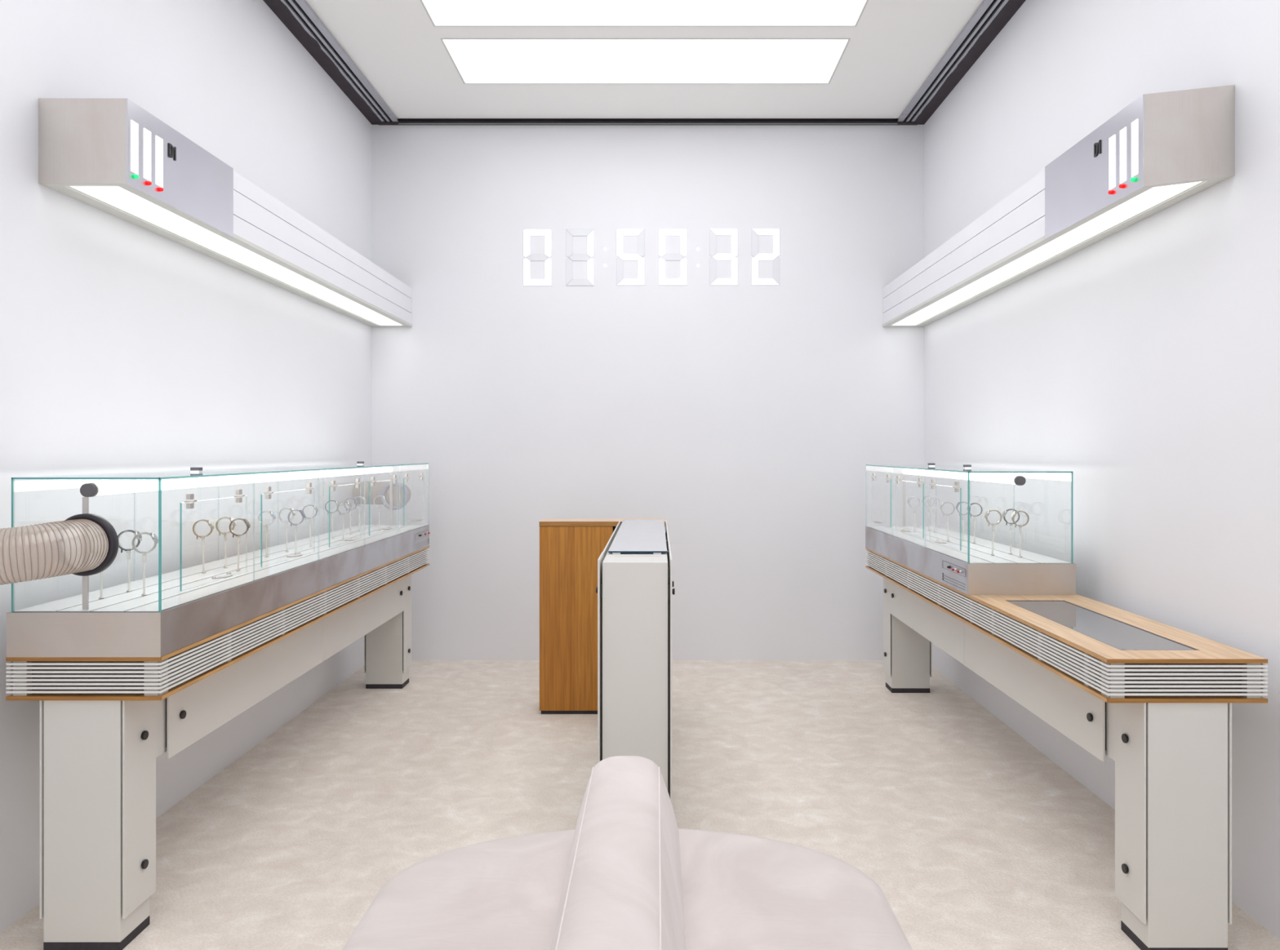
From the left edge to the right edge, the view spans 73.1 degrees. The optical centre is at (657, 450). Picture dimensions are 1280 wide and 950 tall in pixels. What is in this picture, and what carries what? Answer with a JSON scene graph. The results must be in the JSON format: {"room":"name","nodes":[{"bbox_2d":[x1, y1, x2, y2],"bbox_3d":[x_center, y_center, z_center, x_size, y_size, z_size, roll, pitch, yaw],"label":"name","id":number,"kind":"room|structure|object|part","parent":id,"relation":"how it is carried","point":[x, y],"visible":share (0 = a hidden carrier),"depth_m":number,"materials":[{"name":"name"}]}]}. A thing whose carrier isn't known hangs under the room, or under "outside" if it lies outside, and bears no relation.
{"room":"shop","nodes":[
{"label":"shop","id":0,"kind":"room"},
{"bbox_2d":[0,0,371,933],"bbox_3d":[-2.105,-0.479,2.140,0.120,3.958,8.080,0,0,0],"label":"wall","id":1,"kind":"structure","parent":0,"point":[126,347],"depth_m":3.62,"materials":[{"name":"paint"}]},
{"bbox_2d":[38,98,412,326],"bbox_3d":[-1.891,-1.024,4.514,0.309,0.283,3.329,0,0,0],"label":"wall light","id":2,"kind":"object","parent":1,"relation":"attached to","point":[113,157],"visible":1,"depth_m":3.35,"materials":[{"name":"metal"}]},
{"bbox_3d":[-1.891,-0.891,2.867,0.181,0.016,0.026,0,0,0],"label":"rail","id":3,"kind":"part","parent":2,"relation":"part of","materials":[{"name":"grey metal"}]},
{"bbox_3d":[-2.013,-0.894,4.516,0.063,0.021,3.324,0,0,0],"label":"rail","id":4,"kind":"part","parent":2,"relation":"part of","materials":[{"name":"white plastic"}]},
{"bbox_2d":[69,186,400,324],"bbox_3d":[-1.889,-0.895,4.505,0.171,0.012,3.239,0,0,0],"label":"diffuser","id":5,"kind":"object","parent":2,"relation":"attached to","point":[121,199],"depth_m":3.72,"materials":[{"name":"white plastic"}]},
{"bbox_3d":[-1.777,-0.894,4.516,0.046,0.021,3.324,0,0,0],"label":"rail","id":6,"kind":"part","parent":2,"relation":"part of","materials":[{"name":"grey metal"}]},
{"bbox_3d":[-1.761,-1.125,4.870,0.007,0.077,2.619,0,0,0],"label":"panel","id":7,"kind":"part","parent":2,"relation":"part of","materials":[{"name":"white metal"}]},
{"bbox_3d":[-1.761,-1.034,4.870,0.007,0.104,2.619,0,0,0],"label":"panel","id":8,"kind":"part","parent":2,"relation":"part of","materials":[{"name":"white metal"}]},
{"bbox_3d":[-1.761,-0.936,4.870,0.007,0.093,2.619,0,0,0],"label":"panel","id":9,"kind":"part","parent":2,"relation":"part of","materials":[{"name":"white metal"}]},
{"bbox_3d":[-1.891,-0.896,6.154,0.181,0.016,0.048,0,0,0],"label":"rail","id":10,"kind":"part","parent":2,"relation":"part of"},
{"bbox_2d":[262,0,398,124],"bbox_3d":[-1.943,-2.348,2.140,0.204,0.021,8.080,0,0,0],"label":"trim","id":11,"kind":"structure","parent":1,"relation":"attached to","point":[298,16],"depth_m":5.11,"materials":[{"name":"metal"}]},
{"bbox_3d":[-1.904,-2.349,6.069,0.126,0.019,0.131,0,0,0],"label":"rail","id":12,"kind":"part","parent":11,"relation":"part of","materials":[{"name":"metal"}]},
{"bbox_2d":[0,660,1279,949],"bbox_3d":[-0.067,1.550,2.140,4.157,0.100,8.280,0,0,0],"label":"floor","id":13,"kind":"structure","parent":0,"point":[973,837],"depth_m":3.70,"materials":[{"name":"carpet"}]},
{"bbox_2d":[5,546,429,949],"bbox_3d":[-1.710,1.058,4.087,0.462,0.885,3.034,0,0,0],"label":"table","id":14,"kind":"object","parent":13,"relation":"on","point":[105,722],"depth_m":2.62,"materials":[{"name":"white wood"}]},
{"bbox_3d":[-1.591,1.283,2.678,0.010,0.028,0.028,0,0,0],"label":"knob","id":15,"kind":"part","parent":14,"relation":"part of","materials":[{"name":"black plastic"}]},
{"bbox_3d":[-1.591,0.883,2.678,0.010,0.028,0.028,0,0,0],"label":"knob","id":16,"kind":"part","parent":14,"relation":"part of","materials":[{"name":"black plastic"}]},
{"bbox_3d":[-1.588,0.883,2.888,0.010,0.028,0.028,0,0,0],"label":"knob","id":17,"kind":"part","parent":14,"relation":"part of","materials":[{"name":"black plastic"}]},
{"bbox_2d":[6,461,430,657],"bbox_3d":[-1.694,0.338,4.082,0.490,0.554,3.055,0,0,0],"label":"display case","id":18,"kind":"object","parent":14,"relation":"on","point":[122,624],"visible":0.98,"depth_m":2.98,"materials":[{"name":"metal"}]},
{"bbox_2d":[0,519,108,585],"bbox_3d":[-1.837,0.292,2.422,0.422,0.180,0.270,0,0,0],"label":"hose","id":19,"kind":"object","parent":18,"relation":"attached to","point":[34,552],"visible":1,"depth_m":2.40,"materials":[{"name":"plastic"}]},
{"bbox_3d":[-1.720,0.308,2.595,0.016,0.339,0.006,0,0,0],"label":"post","id":20,"kind":"part","parent":18,"relation":"part of","materials":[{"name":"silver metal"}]},
{"bbox_2d":[121,531,136,591],"bbox_3d":[-1.801,0.377,2.940,0.063,0.206,0.015,-1,0,-15],"label":"stand","id":21,"kind":"object","parent":18,"relation":"on","point":[129,590],"visible":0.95,"depth_m":2.94,"materials":[{"name":"clear plastic"}]},
{"bbox_2d":[117,529,142,552],"bbox_3d":[-1.798,0.308,2.939,0.075,0.076,0.038,-1,0,-15],"label":"wristwatch","id":22,"kind":"object","parent":21,"relation":"on","point":[135,532],"visible":0.88,"depth_m":2.94,"materials":[{"name":"silver metal"}]},
{"bbox_3d":[-1.706,0.082,2.876,0.445,0.005,0.601,0,0,0],"label":"pane","id":23,"kind":"part","parent":18,"relation":"part of","materials":[{"name":"clear glass"}]},
{"bbox_2d":[134,533,154,595],"bbox_3d":[-1.701,0.377,2.860,0.063,0.206,0.015,1,0,-19],"label":"stand","id":24,"kind":"object","parent":18,"relation":"on","point":[142,594],"visible":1,"depth_m":2.86,"materials":[{"name":"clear plastic"}]},
{"bbox_2d":[131,532,158,553],"bbox_3d":[-1.697,0.305,2.860,0.076,0.070,0.038,1,0,-19],"label":"wristwatch","id":25,"kind":"object","parent":24,"relation":"on","point":[153,536],"visible":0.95,"depth_m":2.86,"materials":[{"name":"metal"}]},
{"bbox_3d":[-1.706,0.283,2.578,0.445,0.397,0.005,0,0,0],"label":"pane","id":26,"kind":"part","parent":18,"relation":"part of","materials":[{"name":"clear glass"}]},
{"bbox_3d":[-1.864,0.481,4.087,0.120,0.002,3.009,0,0,0],"label":"bed panel","id":27,"kind":"part","parent":18,"relation":"part of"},
{"bbox_3d":[-1.486,0.300,2.905,0.005,0.276,0.430,0,0,0],"label":"door","id":28,"kind":"part","parent":18,"relation":"part of","materials":[{"name":"clear glass"}]},
{"bbox_3d":[-1.463,0.425,2.925,0.028,0.005,0.124,0,0,0],"label":"handle","id":29,"kind":"part","parent":18,"relation":"part of","materials":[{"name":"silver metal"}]},
{"bbox_3d":[-1.749,0.481,4.087,0.094,0.002,3.009,0,0,0],"label":"bed panel","id":30,"kind":"part","parent":18,"relation":"part of","materials":[{"name":"white"}]},
{"bbox_3d":[-1.706,0.082,3.482,0.445,0.005,0.608,0,0,0],"label":"pane","id":31,"kind":"part","parent":18,"relation":"part of","materials":[{"name":"clear glass"}]},
{"bbox_3d":[-1.647,0.481,4.087,0.094,0.002,3.009,0,0,0],"label":"bed panel","id":32,"kind":"part","parent":18,"relation":"part of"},
{"bbox_3d":[-1.543,0.481,4.087,0.098,0.002,3.009,0,0,0],"label":"bed panel","id":33,"kind":"part","parent":18,"relation":"part of","materials":[{"name":"white"}]},
{"bbox_3d":[-1.486,0.300,3.486,0.005,0.276,0.497,0,0,0],"label":"door","id":34,"kind":"part","parent":18,"relation":"part of","materials":[{"name":"clear glass"}]},
{"bbox_3d":[-1.706,0.082,4.082,0.445,0.005,0.592,0,0,0],"label":"pane","id":35,"kind":"part","parent":18,"relation":"part of","materials":[{"name":"clear glass"}]},
{"bbox_3d":[-1.463,0.425,3.506,0.028,0.005,0.124,0,0,0],"label":"handle","id":36,"kind":"part","parent":18,"relation":"part of","materials":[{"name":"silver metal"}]},
{"bbox_3d":[-1.706,0.082,4.678,0.445,0.005,0.597,0,0,0],"label":"pane","id":37,"kind":"part","parent":18,"relation":"part of","materials":[{"name":"clear glass"}]},
{"bbox_3d":[-1.486,0.300,4.117,0.005,0.276,0.416,0,0,0],"label":"door","id":38,"kind":"part","parent":18,"relation":"part of","materials":[{"name":"clear glass"}]},
{"bbox_2d":[352,481,410,506],"bbox_3d":[-1.834,0.288,5.774,0.415,0.160,0.328,0,0,0],"label":"hose","id":39,"kind":"object","parent":18,"relation":"attached to","point":[397,493],"visible":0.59,"depth_m":5.79,"materials":[{"name":"plastic"}]},
{"bbox_3d":[-1.486,0.300,4.692,0.005,0.276,0.476,0,0,0],"label":"door","id":40,"kind":"part","parent":18,"relation":"part of","materials":[{"name":"clear glass"}]},
{"bbox_3d":[-1.706,0.082,5.288,0.445,0.005,0.622,0,0,0],"label":"pane","id":41,"kind":"part","parent":18,"relation":"part of","materials":[{"name":"clear glass"}]},
{"bbox_3d":[-1.720,0.308,5.578,0.016,0.339,0.006,0,0,0],"label":"post","id":42,"kind":"part","parent":18,"relation":"part of","materials":[{"name":"clear glass"}]},
{"bbox_3d":[-1.486,0.300,5.274,0.005,0.276,0.431,0,0,0],"label":"door","id":43,"kind":"part","parent":18,"relation":"part of","materials":[{"name":"clear glass"}]},
{"bbox_3d":[-1.479,0.526,5.433,0.001,0.034,0.315,0,0,0],"label":"control panel","id":44,"kind":"part","parent":18,"relation":"part of","materials":[{"name":"metal"}]},
{"label":"stand","id":45,"kind":"object","parent":18,"relation":"in","visible":0},
{"bbox_2d":[192,519,213,539],"bbox_3d":[-1.782,0.308,3.387,0.075,0.076,0.038,-1,0,-14],"label":"wristwatch","id":46,"kind":"object","parent":45,"relation":"on","point":[210,522],"visible":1,"depth_m":3.38,"materials":[{"name":"metal"}]},
{"label":"stand","id":47,"kind":"object","parent":18,"relation":"in","visible":0},
{"bbox_2d":[229,518,250,537],"bbox_3d":[-1.668,0.308,3.446,0.075,0.076,0.029,1,0,-11],"label":"wristwatch","id":48,"kind":"object","parent":47,"relation":"on","point":[246,522],"visible":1,"depth_m":3.44,"materials":[{"name":"metal"}]},
{"label":"stand","id":49,"kind":"object","parent":18,"relation":"in","visible":0},
{"bbox_2d":[257,511,275,526],"bbox_3d":[-1.763,0.308,3.895,0.075,0.076,0.038,-1,0,-6],"label":"wristwatch","id":50,"kind":"object","parent":49,"relation":"on","point":[272,513],"visible":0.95,"depth_m":3.89,"materials":[{"name":"silver metal"}]},
{"label":"stand","id":51,"kind":"object","parent":18,"relation":"in","visible":0},
{"bbox_2d":[302,504,318,519],"bbox_3d":[-1.736,0.308,4.318,0.075,0.076,0.038,-2,0,-14],"label":"wristwatch","id":52,"kind":"object","parent":51,"relation":"on","point":[313,505],"visible":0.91,"depth_m":4.31,"materials":[{"name":"silver metal"}]},
{"label":"stand","id":53,"kind":"object","parent":18,"relation":"in","visible":0},
{"bbox_2d":[278,507,295,522],"bbox_3d":[-1.760,0.305,4.098,0.076,0.070,0.029,-1,0,-8],"label":"wristwatch","id":54,"kind":"object","parent":53,"relation":"on","point":[293,513],"visible":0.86,"depth_m":4.09,"materials":[{"name":"silver metal"}]},
{"label":"stand","id":55,"kind":"object","parent":18,"relation":"in","visible":0},
{"bbox_2d":[215,516,235,535],"bbox_3d":[-1.764,0.308,3.529,0.075,0.076,0.038,0,0,-10],"label":"wristwatch","id":56,"kind":"object","parent":55,"relation":"on","point":[230,518],"visible":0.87,"depth_m":3.52,"materials":[{"name":"metal"}]},
{"label":"stand","id":57,"kind":"object","parent":18,"relation":"in","visible":0},
{"bbox_2d":[287,509,306,526],"bbox_3d":[-1.655,0.308,3.958,0.075,0.076,0.029,0,0,-5],"label":"wristwatch","id":58,"kind":"object","parent":57,"relation":"on","point":[301,512],"visible":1,"depth_m":3.95,"materials":[{"name":"silver metal"}]},
{"label":"stand","id":59,"kind":"object","parent":18,"relation":"in","visible":0},
{"bbox_2d":[324,500,339,514],"bbox_3d":[-1.776,0.308,4.715,0.075,0.076,0.038,-1,0,-12],"label":"wristwatch","id":60,"kind":"object","parent":59,"relation":"on","point":[335,501],"visible":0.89,"depth_m":4.71,"materials":[{"name":"silver metal"}]},
{"label":"stand","id":61,"kind":"object","parent":18,"relation":"in","visible":0},
{"bbox_2d":[337,501,351,515],"bbox_3d":[-1.677,0.308,4.625,0.075,0.076,0.038,1,0,-8],"label":"wristwatch","id":62,"kind":"object","parent":61,"relation":"on","point":[348,502],"visible":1,"depth_m":4.62,"materials":[{"name":"silver metal"}]},
{"bbox_3d":[-1.768,0.377,5.120,0.063,0.207,0.015,-2,0,-8],"label":"stand","id":63,"kind":"object","parent":18,"relation":"in","visible":0},
{"bbox_2d":[352,496,366,509],"bbox_3d":[-1.766,0.308,5.118,0.075,0.076,0.038,-2,0,-8],"label":"wristwatch","id":64,"kind":"object","parent":63,"relation":"on","point":[362,497],"visible":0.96,"depth_m":5.11,"materials":[{"name":"silver metal"}]},
{"label":"stand","id":65,"kind":"object","parent":18,"relation":"in","visible":0},
{"bbox_2d":[343,497,358,511],"bbox_3d":[-1.758,0.308,4.948,0.075,0.076,0.029,0,0,-5],"label":"wristwatch","id":66,"kind":"object","parent":65,"relation":"on","point":[353,499],"visible":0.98,"depth_m":4.94,"materials":[{"name":"silver metal"}]},
{"label":"stand","id":67,"kind":"object","parent":18,"relation":"in","visible":0},
{"bbox_2d":[373,495,386,508],"bbox_3d":[-1.669,0.308,5.195,0.075,0.076,0.038,1,0,-13],"label":"wristwatch","id":68,"kind":"object","parent":67,"relation":"on","point":[383,496],"visible":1,"depth_m":5.19,"materials":[{"name":"silver metal"}]},
{"bbox_2d":[539,518,666,714],"bbox_3d":[-0.308,0.951,5.011,0.726,1.098,0.218,0,0,0],"label":"base cabinet","id":69,"kind":"object","parent":13,"relation":"on","point":[571,549],"visible":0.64,"depth_m":4.91,"materials":[{"name":"brown laminate"}]},
{"bbox_3d":[-0.462,0.954,5.008,0.417,1.048,0.207,0,0,0],"label":"panel","id":70,"kind":"part","parent":69,"relation":"part of","materials":[{"name":"brown wood"}]},
{"bbox_2d":[342,755,912,949],"bbox_3d":[-0.066,1.148,1.512,1.296,0.704,2.031,0,0,0],"label":"sofa","id":71,"kind":"object","parent":13,"relation":"on","point":[626,877],"visible":1,"depth_m":2.00,"materials":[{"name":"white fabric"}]},
{"bbox_3d":[-0.086,0.948,1.673,0.299,0.304,1.625,0,0,0],"label":"backrest","id":72,"kind":"part","parent":71,"relation":"part of","materials":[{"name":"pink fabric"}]},
{"bbox_3d":[-0.066,1.266,1.512,1.296,0.379,2.031,0,0,0],"label":"seat","id":73,"kind":"part","parent":71,"relation":"part of","materials":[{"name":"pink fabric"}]},
{"bbox_2d":[595,520,675,805],"bbox_3d":[-0.080,0.946,4.002,0.288,1.108,1.793,0,0,0],"label":"display cabinet","id":74,"kind":"object","parent":13,"relation":"on","point":[635,591],"visible":0.83,"depth_m":3.12,"materials":[{"name":"grey laminate"}]},
{"bbox_3d":[-0.077,0.396,4.137,0.230,0.006,1.522,0,0,0],"label":"glass lid","id":75,"kind":"part","parent":74,"relation":"part of","materials":[{"name":"white"}]},
{"bbox_2d":[865,547,1267,949],"bbox_3d":[1.565,1.058,4.026,0.473,0.885,2.962,0,0,0],"label":"table","id":76,"kind":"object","parent":13,"relation":"on","point":[1154,698],"depth_m":2.62,"materials":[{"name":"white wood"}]},
{"bbox_2d":[865,462,1075,595],"bbox_3d":[1.541,0.343,4.590,0.492,0.545,1.820,0,0,0],"label":"display case","id":77,"kind":"object","parent":76,"relation":"on","point":[970,568],"visible":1,"depth_m":3.99,"materials":[{"name":"metal"}]},
{"bbox_3d":[1.332,0.300,5.135,0.005,0.276,0.430,0,0,0],"label":"door","id":78,"kind":"part","parent":77,"relation":"part of","materials":[{"name":"clear glass"}]},
{"bbox_3d":[1.567,0.314,5.473,0.016,0.329,0.006,0,0,0],"label":"post","id":79,"kind":"part","parent":77,"relation":"part of","materials":[{"name":"clear glass"}]},
{"bbox_3d":[1.553,0.091,5.195,0.448,0.005,0.603,0,0,0],"label":"pane","id":80,"kind":"part","parent":77,"relation":"part of","materials":[{"name":"clear glass"}]},
{"bbox_3d":[1.332,0.300,4.567,0.005,0.276,0.498,0,0,0],"label":"door","id":81,"kind":"part","parent":77,"relation":"part of","materials":[{"name":"clear glass"}]},
{"bbox_3d":[1.388,0.481,4.590,0.096,0.002,1.796,0,0,0],"label":"bed panel","id":82,"kind":"part","parent":77,"relation":"part of","materials":[{"name":"white"}]},
{"bbox_3d":[1.332,0.300,4.002,0.005,0.276,0.430,0,0,0],"label":"door","id":83,"kind":"part","parent":77,"relation":"part of","materials":[{"name":"clear glass"}]},
{"bbox_3d":[1.553,0.091,4.591,0.448,0.005,0.602,0,0,0],"label":"pane","id":84,"kind":"part","parent":77,"relation":"part of","materials":[{"name":"clear glass"}]},
{"bbox_3d":[1.490,0.481,4.590,0.092,0.002,1.796,0,0,0],"label":"bed panel","id":85,"kind":"part","parent":77,"relation":"part of","materials":[{"name":"white"}]},
{"bbox_3d":[1.326,0.526,3.861,0.001,0.034,0.298,0,0,0],"label":"control panel","id":86,"kind":"part","parent":77,"relation":"part of","materials":[{"name":"metal"}]},
{"bbox_3d":[1.590,0.481,4.590,0.092,0.002,1.796,0,0,0],"label":"bed panel","id":87,"kind":"part","parent":77,"relation":"part of","materials":[{"name":"white"}]},
{"bbox_3d":[1.708,0.481,4.590,0.129,0.002,1.796,0,0,0],"label":"bed panel","id":88,"kind":"part","parent":77,"relation":"part of","materials":[{"name":"white"}]},
{"bbox_3d":[1.553,0.091,3.989,0.448,0.005,0.601,0,0,0],"label":"pane","id":89,"kind":"part","parent":77,"relation":"part of","materials":[{"name":"clear glass"}]},
{"bbox_3d":[1.553,0.288,3.691,0.448,0.389,0.005,0,0,0],"label":"pane","id":90,"kind":"part","parent":77,"relation":"part of","materials":[{"name":"clear glass"}]},
{"label":"stand","id":91,"kind":"object","parent":77,"relation":"in","visible":0},
{"bbox_2d":[939,502,955,515],"bbox_3d":[1.535,0.308,4.567,0.076,0.076,0.038,-1,0,16],"label":"wristwatch","id":92,"kind":"object","parent":91,"relation":"on","point":[943,503],"visible":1,"depth_m":4.56,"materials":[{"name":"silver metal"}]},
{"label":"stand","id":93,"kind":"object","parent":77,"relation":"in","visible":0},
{"bbox_2d":[966,502,982,517],"bbox_3d":[1.645,0.308,4.471,0.076,0.076,0.038,1,0,14],"label":"wristwatch","id":94,"kind":"object","parent":93,"relation":"on","point":[973,503],"visible":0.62,"depth_m":4.47,"materials":[{"name":"silver metal"}]},
{"label":"stand","id":95,"kind":"object","parent":77,"relation":"in","visible":0},
{"bbox_2d":[955,502,970,515],"bbox_3d":[1.625,0.308,4.582,0.075,0.076,0.029,1,0,13],"label":"wristwatch","id":96,"kind":"object","parent":95,"relation":"on","point":[957,504],"visible":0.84,"depth_m":4.58,"materials":[{"name":"silver metal"}]},
{"label":"stand","id":97,"kind":"object","parent":77,"relation":"in","visible":0},
{"bbox_2d":[1001,508,1019,524],"bbox_3d":[1.644,0.308,4.010,0.076,0.076,0.038,1,0,8],"label":"wristwatch","id":98,"kind":"object","parent":97,"relation":"on","point":[1005,512],"visible":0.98,"depth_m":4.01,"materials":[{"name":"silver metal"}]},
{"label":"stand","id":99,"kind":"object","parent":77,"relation":"in","visible":0},
{"bbox_2d":[927,496,940,509],"bbox_3d":[1.630,0.308,5.084,0.076,0.076,0.038,0,0,9],"label":"wristwatch","id":100,"kind":"object","parent":99,"relation":"on","point":[929,498],"visible":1,"depth_m":5.08,"materials":[{"name":"silver metal"}]},
{"label":"stand","id":101,"kind":"object","parent":77,"relation":"in","visible":0},
{"bbox_2d":[1010,511,1029,527],"bbox_3d":[1.634,0.308,3.886,0.076,0.076,0.038,1,0,8],"label":"wristwatch","id":102,"kind":"object","parent":101,"relation":"on","point":[1014,513],"visible":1,"depth_m":3.88,"materials":[{"name":"metal"}]},
{"bbox_3d":[1.636,0.377,5.200,0.063,0.207,0.015,0,0,8],"label":"stand","id":103,"kind":"object","parent":77,"relation":"in","visible":0},
{"bbox_2d":[921,495,934,507],"bbox_3d":[1.633,0.305,5.198,0.076,0.070,0.029,0,0,8],"label":"wristwatch","id":104,"kind":"object","parent":103,"relation":"on","point":[926,495],"visible":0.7,"depth_m":5.19,"materials":[{"name":"silver metal"}]},
{"bbox_3d":[1.434,0.883,2.859,0.010,0.028,0.028,0,0,0],"label":"knob","id":105,"kind":"part","parent":76,"relation":"part of","materials":[{"name":"black plastic"}]},
{"bbox_2d":[1006,600,1199,650],"bbox_3d":[1.552,0.627,3.105,0.245,0.023,0.890,0,0,0],"label":"glass panel","id":106,"kind":"object","parent":76,"relation":"on","point":[1115,633],"depth_m":3.02,"materials":[{"name":"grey glass"}]},
{"bbox_3d":[1.437,1.283,2.649,0.010,0.028,0.028,0,0,0],"label":"knob","id":107,"kind":"part","parent":76,"relation":"part of","materials":[{"name":"black plastic"}]},
{"bbox_3d":[1.437,0.883,2.649,0.010,0.028,0.028,0,0,0],"label":"knob","id":108,"kind":"part","parent":76,"relation":"part of","materials":[{"name":"black plastic"}]},
{"bbox_2d":[305,0,983,118],"bbox_3d":[-0.067,-2.408,2.140,3.957,0.100,8.080,0,0,0],"label":"ceiling","id":109,"kind":"structure","parent":0,"point":[895,46],"depth_m":5.42,"materials":[{"name":"paint"}]},
{"bbox_2d":[420,0,868,26],"bbox_3d":[-0.068,-2.372,4.487,2.345,0.033,0.603,0,0,0],"label":"recessed light","id":110,"kind":"object","parent":109,"relation":"in","point":[442,13],"visible":1,"depth_m":4.65,"materials":[{"name":"white plastic"}]},
{"bbox_2d":[440,38,850,84],"bbox_3d":[-0.068,-2.372,5.234,2.345,0.033,0.607,0,0,0],"label":"recessed light","id":111,"kind":"object","parent":109,"relation":"in","point":[476,60],"visible":0.87,"depth_m":5.22,"materials":[{"name":"white plastic"}]},
{"bbox_2d":[371,124,924,660],"bbox_3d":[-0.067,-0.479,6.240,4.157,3.958,0.120,0,0,0],"label":"wall","id":112,"kind":"structure","parent":0,"point":[746,418],"depth_m":6.18,"materials":[{"name":"paint"}]},
{"bbox_2d":[376,118,919,125],"bbox_3d":[-0.067,-2.345,6.150,3.857,0.026,0.060,0,0,0],"label":"trim","id":113,"kind":"structure","parent":112,"relation":"attached to","point":[402,122],"depth_m":6.13,"materials":[{"name":"metal"}]},
{"bbox_3d":[-0.067,-2.333,6.152,3.557,0.002,0.012,0,0,0],"label":"rail","id":114,"kind":"part","parent":113,"relation":"part of","materials":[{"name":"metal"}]},
{"bbox_3d":[-0.067,-2.350,6.126,3.557,0.016,0.012,0,0,0],"label":"rail","id":115,"kind":"part","parent":113,"relation":"part of","materials":[{"name":"black metal"}]},
{"bbox_2d":[523,228,779,286],"bbox_3d":[-0.041,-1.386,6.178,1.836,0.411,0.005,0,0,0],"label":"digital clock","id":116,"kind":"object","parent":112,"relation":"attached to","point":[640,233],"visible":1,"depth_m":6.17,"materials":[{"name":"white plastic"}]},
{"bbox_2d":[924,0,1279,939],"bbox_3d":[1.972,-0.479,2.140,0.120,3.958,8.080,0,0,0],"label":"wall","id":117,"kind":"structure","parent":0,"point":[1142,363],"depth_m":3.49,"materials":[{"name":"paint"}]},
{"bbox_2d":[897,0,1026,124],"bbox_3d":[1.810,-2.348,2.140,0.204,0.021,8.080,0,0,0],"label":"trim","id":118,"kind":"structure","parent":117,"relation":"attached to","point":[991,16],"depth_m":5.11,"materials":[{"name":"metal"}]},
{"bbox_3d":[1.771,-2.349,6.069,0.126,0.019,0.131,0,0,0],"label":"rail","id":119,"kind":"part","parent":118,"relation":"part of","materials":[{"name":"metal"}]},
{"bbox_2d":[882,84,1235,326],"bbox_3d":[1.752,-1.043,4.517,0.319,0.338,3.324,0,0,0],"label":"wall light","id":120,"kind":"object","parent":117,"relation":"attached to","point":[1161,150],"visible":1,"depth_m":3.32,"materials":[{"name":"metal"}]},
{"bbox_3d":[1.753,-0.896,6.154,0.188,0.016,0.048,0,0,0],"label":"rail","id":121,"kind":"part","parent":120,"relation":"part of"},
{"bbox_3d":[1.618,-1.132,4.877,0.008,0.085,2.604,0,0,0],"label":"panel","id":122,"kind":"part","parent":120,"relation":"part of","materials":[{"name":"white metal"}]},
{"bbox_3d":[1.618,-1.037,4.877,0.008,0.108,2.604,0,0,0],"label":"panel","id":123,"kind":"part","parent":120,"relation":"part of","materials":[{"name":"white metal"}]},
{"bbox_3d":[1.618,-0.933,4.877,0.008,0.098,2.604,0,0,0],"label":"panel","id":124,"kind":"part","parent":120,"relation":"part of","materials":[{"name":"white plastic"}]},
{"bbox_3d":[1.635,-0.890,4.519,0.048,0.029,3.319,0,0,0],"label":"rail","id":125,"kind":"part","parent":120,"relation":"part of","materials":[{"name":"grey metal"}]},
{"bbox_2d":[893,181,1202,324],"bbox_3d":[1.751,-0.902,4.508,0.177,0.029,3.234,0,0,0],"label":"diffuser","id":126,"kind":"object","parent":120,"relation":"attached to","point":[1151,198],"depth_m":3.79,"materials":[{"name":"white plastic"}]},
{"bbox_3d":[1.879,-0.909,4.519,0.065,0.041,3.319,0,0,0],"label":"rail","id":127,"kind":"part","parent":120,"relation":"part of","materials":[{"name":"white plastic"}]},
{"bbox_3d":[1.753,-0.901,2.872,0.188,0.040,0.026,0,0,0],"label":"rail","id":128,"kind":"part","parent":120,"relation":"part of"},
{"label":"stand","id":129,"kind":"object","parent":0,"visible":0},
{"bbox_2d":[906,496,920,509],"bbox_3d":[1.519,0.308,5.108,0.076,0.076,0.038,-1,0,2],"label":"wristwatch","id":130,"kind":"object","parent":129,"relation":"on","point":[909,498],"visible":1,"depth_m":5.10,"materials":[{"name":"silver metal"}]},
{"label":"stand","id":131,"kind":"object","parent":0,"visible":0},
{"bbox_2d":[984,509,1001,526],"bbox_3d":[1.542,0.308,3.959,0.076,0.076,0.038,2,0,5],"label":"wristwatch","id":132,"kind":"object","parent":131,"relation":"on","point":[986,514],"visible":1,"depth_m":3.95,"materials":[{"name":"silver metal"}]}
]}

